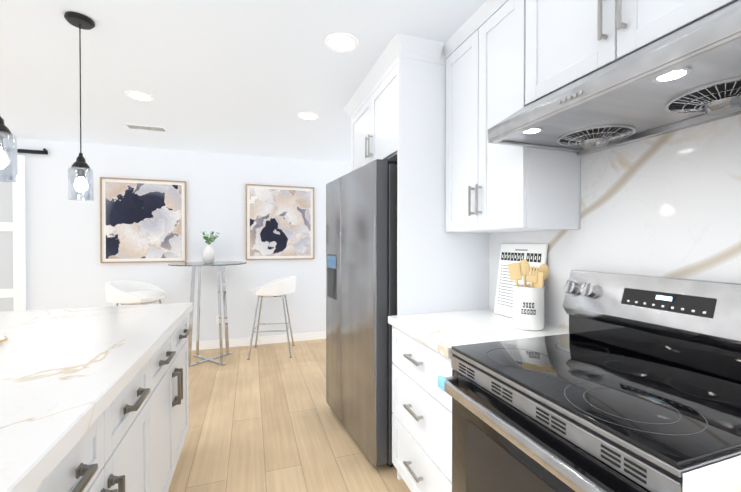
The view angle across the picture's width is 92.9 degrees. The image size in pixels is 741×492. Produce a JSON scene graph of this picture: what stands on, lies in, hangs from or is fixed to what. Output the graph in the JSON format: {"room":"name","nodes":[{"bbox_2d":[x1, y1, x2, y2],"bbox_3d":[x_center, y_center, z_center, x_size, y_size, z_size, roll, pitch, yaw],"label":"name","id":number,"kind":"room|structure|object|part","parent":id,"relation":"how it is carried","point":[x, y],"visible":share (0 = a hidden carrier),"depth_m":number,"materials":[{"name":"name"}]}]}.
{"room":"kitchen","nodes":[
{"label":"kitchen","id":0,"kind":"room"},
{"bbox_2d":[3,138,350,341],"bbox_3d":[-2.884,0.064,4.126,5.770,2.440,0.100,0,1,-19],"label":"wall","id":1,"kind":"structure","parent":0,"point":[66,268],"depth_m":4.30,"materials":[{"name":"white paint"}]},
{"bbox_2d":[0,148,47,311],"bbox_3d":[-4.330,0.083,3.535,1.750,2.383,0.084,0,1,-19],"label":"barn door","id":2,"kind":"structure","parent":1,"relation":"in","point":[12,252],"depth_m":3.70,"materials":[{"name":"white paint"}]},
{"bbox_3d":[-4.330,-0.962,3.526,1.750,0.293,0.084,0,1,-19],"label":"barn door rail","id":3,"kind":"part","parent":2,"relation":"part of","materials":[{"name":"black metal"}]},
{"bbox_2d":[100,177,186,262],"bbox_3d":[-2.648,-0.293,4.130,0.871,0.975,0.034,0,1,-19],"label":"picture frame","id":4,"kind":"object","parent":1,"relation":"attached to","point":[142,220],"visible":1,"depth_m":4.12,"materials":[{"name":"multicoloured paper"}]},
{"bbox_2d":[216,315,218,324],"bbox_3d":[-1.895,0.927,4.411,0.072,0.116,0.008,0,1,-19],"label":"electrical outlet plate","id":5,"kind":"object","parent":1,"relation":"attached to","point":[217,319],"visible":0.5,"depth_m":4.40,"materials":[{"name":"white plastic"}]},
{"bbox_2d":[192,331,325,350],"bbox_3d":[-1.942,1.229,4.393,3.619,0.105,0.019,0,1,-19],"label":"baseboard","id":6,"kind":"structure","parent":1,"relation":"attached to","point":[236,342],"depth_m":4.55,"materials":[{"name":"white paint"}]},
{"bbox_2d":[246,184,313,259],"bbox_3d":[-1.177,-0.305,4.630,0.876,0.970,0.034,0,1,-19],"label":"picture frame","id":7,"kind":"object","parent":1,"relation":"attached to","point":[279,222],"visible":0.96,"depth_m":4.62,"materials":[{"name":"multicoloured paper"}]},
{"bbox_2d":[0,0,486,162],"bbox_3d":[-1.614,-1.144,0.385,5.770,0.040,7.980,0,1,-19],"label":"ceiling","id":8,"kind":"structure","parent":0,"point":[248,77],"depth_m":2.25,"materials":[{"name":"white paint"}]},
{"bbox_2d":[0,116,17,181],"bbox_3d":[-1.270,-0.677,1.193,0.120,0.905,0.120,0,1,-19],"label":"pendant light","id":9,"kind":"object","parent":8,"relation":"hanging from","point":[6,133],"visible":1,"depth_m":1.20,"materials":[{"name":"clear glass"}]},
{"bbox_2d":[64,12,94,200],"bbox_3d":[-1.454,-0.683,1.764,0.120,0.903,0.120,0,1,-19],"label":"pendant light","id":10,"kind":"object","parent":8,"relation":"hanging from","point":[80,166],"visible":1,"depth_m":1.75,"materials":[{"name":"black metal"}]},
{"bbox_2d":[125,91,154,101],"bbox_3d":[-1.757,-1.140,2.682,0.190,0.006,0.190,0,1,-19],"label":"recessed light","id":11,"kind":"object","parent":8,"relation":"in","point":[140,96],"visible":1,"depth_m":2.68,"materials":[{"name":"white paint"}]},
{"bbox_2d":[123,123,167,131],"bbox_3d":[-2.176,-1.145,3.416,0.340,0.008,0.150,0,1,-19],"label":"ceiling vent","id":12,"kind":"object","parent":8,"relation":"in","point":[146,127],"visible":0.98,"depth_m":3.40,"materials":[{"name":"white metal"}]},
{"bbox_2d":[297,112,318,119],"bbox_3d":[-0.548,-1.144,3.104,0.190,0.006,0.190,0,1,-19],"label":"recessed light","id":13,"kind":"object","parent":8,"relation":"in","point":[308,116],"visible":0.98,"depth_m":3.10,"materials":[{"name":"white paint"}]},
{"bbox_2d":[324,33,358,52],"bbox_3d":[-0.162,-1.134,1.968,0.190,0.006,0.190,0,1,-19],"label":"recessed light","id":14,"kind":"object","parent":8,"relation":"in","point":[341,42],"visible":1,"depth_m":1.96,"materials":[{"name":"white paint"}]},
{"bbox_2d":[168,339,410,491],"bbox_3d":[-1.614,1.346,0.407,5.770,0.060,7.980,0,1,-19],"label":"floor","id":15,"kind":"structure","parent":0,"point":[264,418],"depth_m":2.45,"materials":[{"name":"brown wood"}]},
{"bbox_2d":[32,310,191,491],"bbox_3d":[-0.867,0.883,-0.056,0.990,0.875,4.630,0,1,-19],"label":"kitchen island","id":16,"kind":"object","parent":15,"relation":"on","point":[134,444],"depth_m":1.28,"materials":[{"name":"white paint"}]},
{"bbox_2d":[0,302,191,491],"bbox_3d":[-0.897,0.419,-0.075,1.022,0.053,4.720,0,1,-19],"label":"island countertop","id":17,"kind":"structure","parent":16,"relation":"on","point":[59,368],"depth_m":1.09,"materials":[{"name":"white stone"}]},
{"bbox_2d":[0,336,7,342],"bbox_3d":[-1.517,0.367,1.340,0.194,0.024,0.254,0,1,-19],"label":"decor","id":18,"kind":"object","parent":17,"relation":"on","point":[3,338],"visible":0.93,"depth_m":1.41,"materials":[{"name":"gold metal"}]},
{"bbox_2d":[105,280,167,305],"bbox_3d":[-2.462,0.831,3.748,0.602,0.917,0.601,0,1,-19],"label":"bar stool","id":19,"kind":"object","parent":15,"relation":"on","point":[122,292],"visible":0.75,"depth_m":3.64,"materials":[{"name":"white leather"}]},
{"bbox_2d":[168,261,246,366],"bbox_3d":[-1.815,0.738,3.957,0.800,1.095,0.800,0,1,-19],"label":"bar table","id":20,"kind":"object","parent":15,"relation":"on","point":[222,264],"visible":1,"depth_m":3.85,"materials":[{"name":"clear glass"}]},
{"bbox_2d":[202,231,218,262],"bbox_3d":[-1.798,0.011,3.954,0.194,0.358,0.179,0,1,-19],"label":"vase","id":21,"kind":"object","parent":20,"relation":"on","point":[208,254],"visible":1,"depth_m":3.91,"materials":[{"name":"white ceramic"}]},
{"bbox_2d":[247,276,295,359],"bbox_3d":[-1.187,0.827,4.253,0.571,0.917,0.582,0,1,-19],"label":"bar stool","id":22,"kind":"object","parent":15,"relation":"on","point":[283,286],"visible":1,"depth_m":4.08,"materials":[{"name":"white leather"}]},
{"bbox_2d":[326,159,396,466],"bbox_3d":[0.149,0.397,2.542,0.702,1.802,0.905,0,1,-25],"label":"fridge","id":23,"kind":"object","parent":15,"relation":"on","point":[361,254],"visible":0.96,"depth_m":2.13,"materials":[{"name":"grey metal"}]},
{"bbox_2d":[343,33,488,479],"bbox_3d":[0.260,0.078,2.531,0.644,2.440,1.145,0,1,-19],"label":"tall cabinet","id":24,"kind":"object","parent":15,"relation":"on","point":[395,108],"visible":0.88,"depth_m":2.02,"materials":[{"name":"white paint"}]},
{"bbox_2d":[392,329,452,491],"bbox_3d":[0.517,0.865,1.748,0.637,0.880,0.618,0,1,-19],"label":"base cabinet","id":25,"kind":"object","parent":15,"relation":"on","point":[422,345],"depth_m":1.61,"materials":[{"name":"white paint"}]},
{"bbox_2d":[388,309,568,360],"bbox_3d":[0.506,0.405,1.740,0.660,0.040,0.622,0,1,-19],"label":"countertop","id":26,"kind":"structure","parent":25,"relation":"on","point":[439,331],"depth_m":1.64,"materials":[{"name":"white stone"}]},
{"bbox_2d":[494,244,547,317],"bbox_3d":[0.782,0.185,1.857,0.058,0.393,0.330,0,1,-19],"label":"sign board","id":27,"kind":"object","parent":26,"relation":"on","point":[535,255],"visible":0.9,"depth_m":1.91,"materials":[{"name":"white paper"}]},
{"bbox_2d":[508,259,548,330],"bbox_3d":[0.745,0.224,1.660,0.142,0.320,0.142,0,1,-19],"label":"utensil crock","id":28,"kind":"object","parent":26,"relation":"on","point":[528,306],"visible":1,"depth_m":1.62,"materials":[{"name":"white ceramic"}]},
{"bbox_2d":[438,270,740,491],"bbox_3d":[0.698,0.709,1.073,0.700,1.203,0.766,0,1,-19],"label":"stove","id":29,"kind":"object","parent":15,"relation":"on","point":[630,383],"visible":1,"depth_m":1.02,"materials":[{"name":"silver metal"}]},
{"bbox_2d":[682,455,740,491],"bbox_3d":[1.176,0.422,-0.227,0.660,0.040,1.999,0,1,-19],"label":"countertop","id":30,"kind":"structure","parent":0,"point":[723,476],"depth_m":0.60,"materials":[{"name":"white stone"}]},
{"bbox_3d":[1.086,0.089,1.262,0.100,2.440,7.880,0,1,-19],"label":"wall","id":31,"kind":"structure","parent":0,"visible":0},
{"bbox_2d":[443,0,580,232],"bbox_3d":[0.682,-0.588,1.790,0.319,1.025,0.617,0,1,-19],"label":"upper cabinet","id":32,"kind":"object","parent":31,"relation":"attached to","point":[505,59],"depth_m":1.63,"materials":[{"name":"white paint"}]},
{"bbox_2d":[489,114,740,329],"bbox_3d":[1.272,-0.005,0.536,0.013,0.798,3.387,0,1,-19],"label":"backsplash","id":33,"kind":"structure","parent":31,"relation":"attached to","point":[667,205],"depth_m":1.26,"materials":[{"name":"stone"}]},
{"bbox_2d":[523,0,737,106],"bbox_3d":[0.905,-0.832,1.132,0.319,0.525,0.760,0,1,-19],"label":"upper cabinet","id":34,"kind":"object","parent":31,"relation":"attached to","point":[565,42],"depth_m":1.18,"materials":[{"name":"white paint"}]},
{"bbox_2d":[488,0,740,155],"bbox_3d":[0.814,-0.466,1.103,0.501,0.204,0.757,0,1,-19],"label":"range hood","id":35,"kind":"object","parent":34,"relation":"attached to","point":[688,76],"visible":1,"depth_m":0.98,"materials":[{"name":"silver metal"}]}
]}

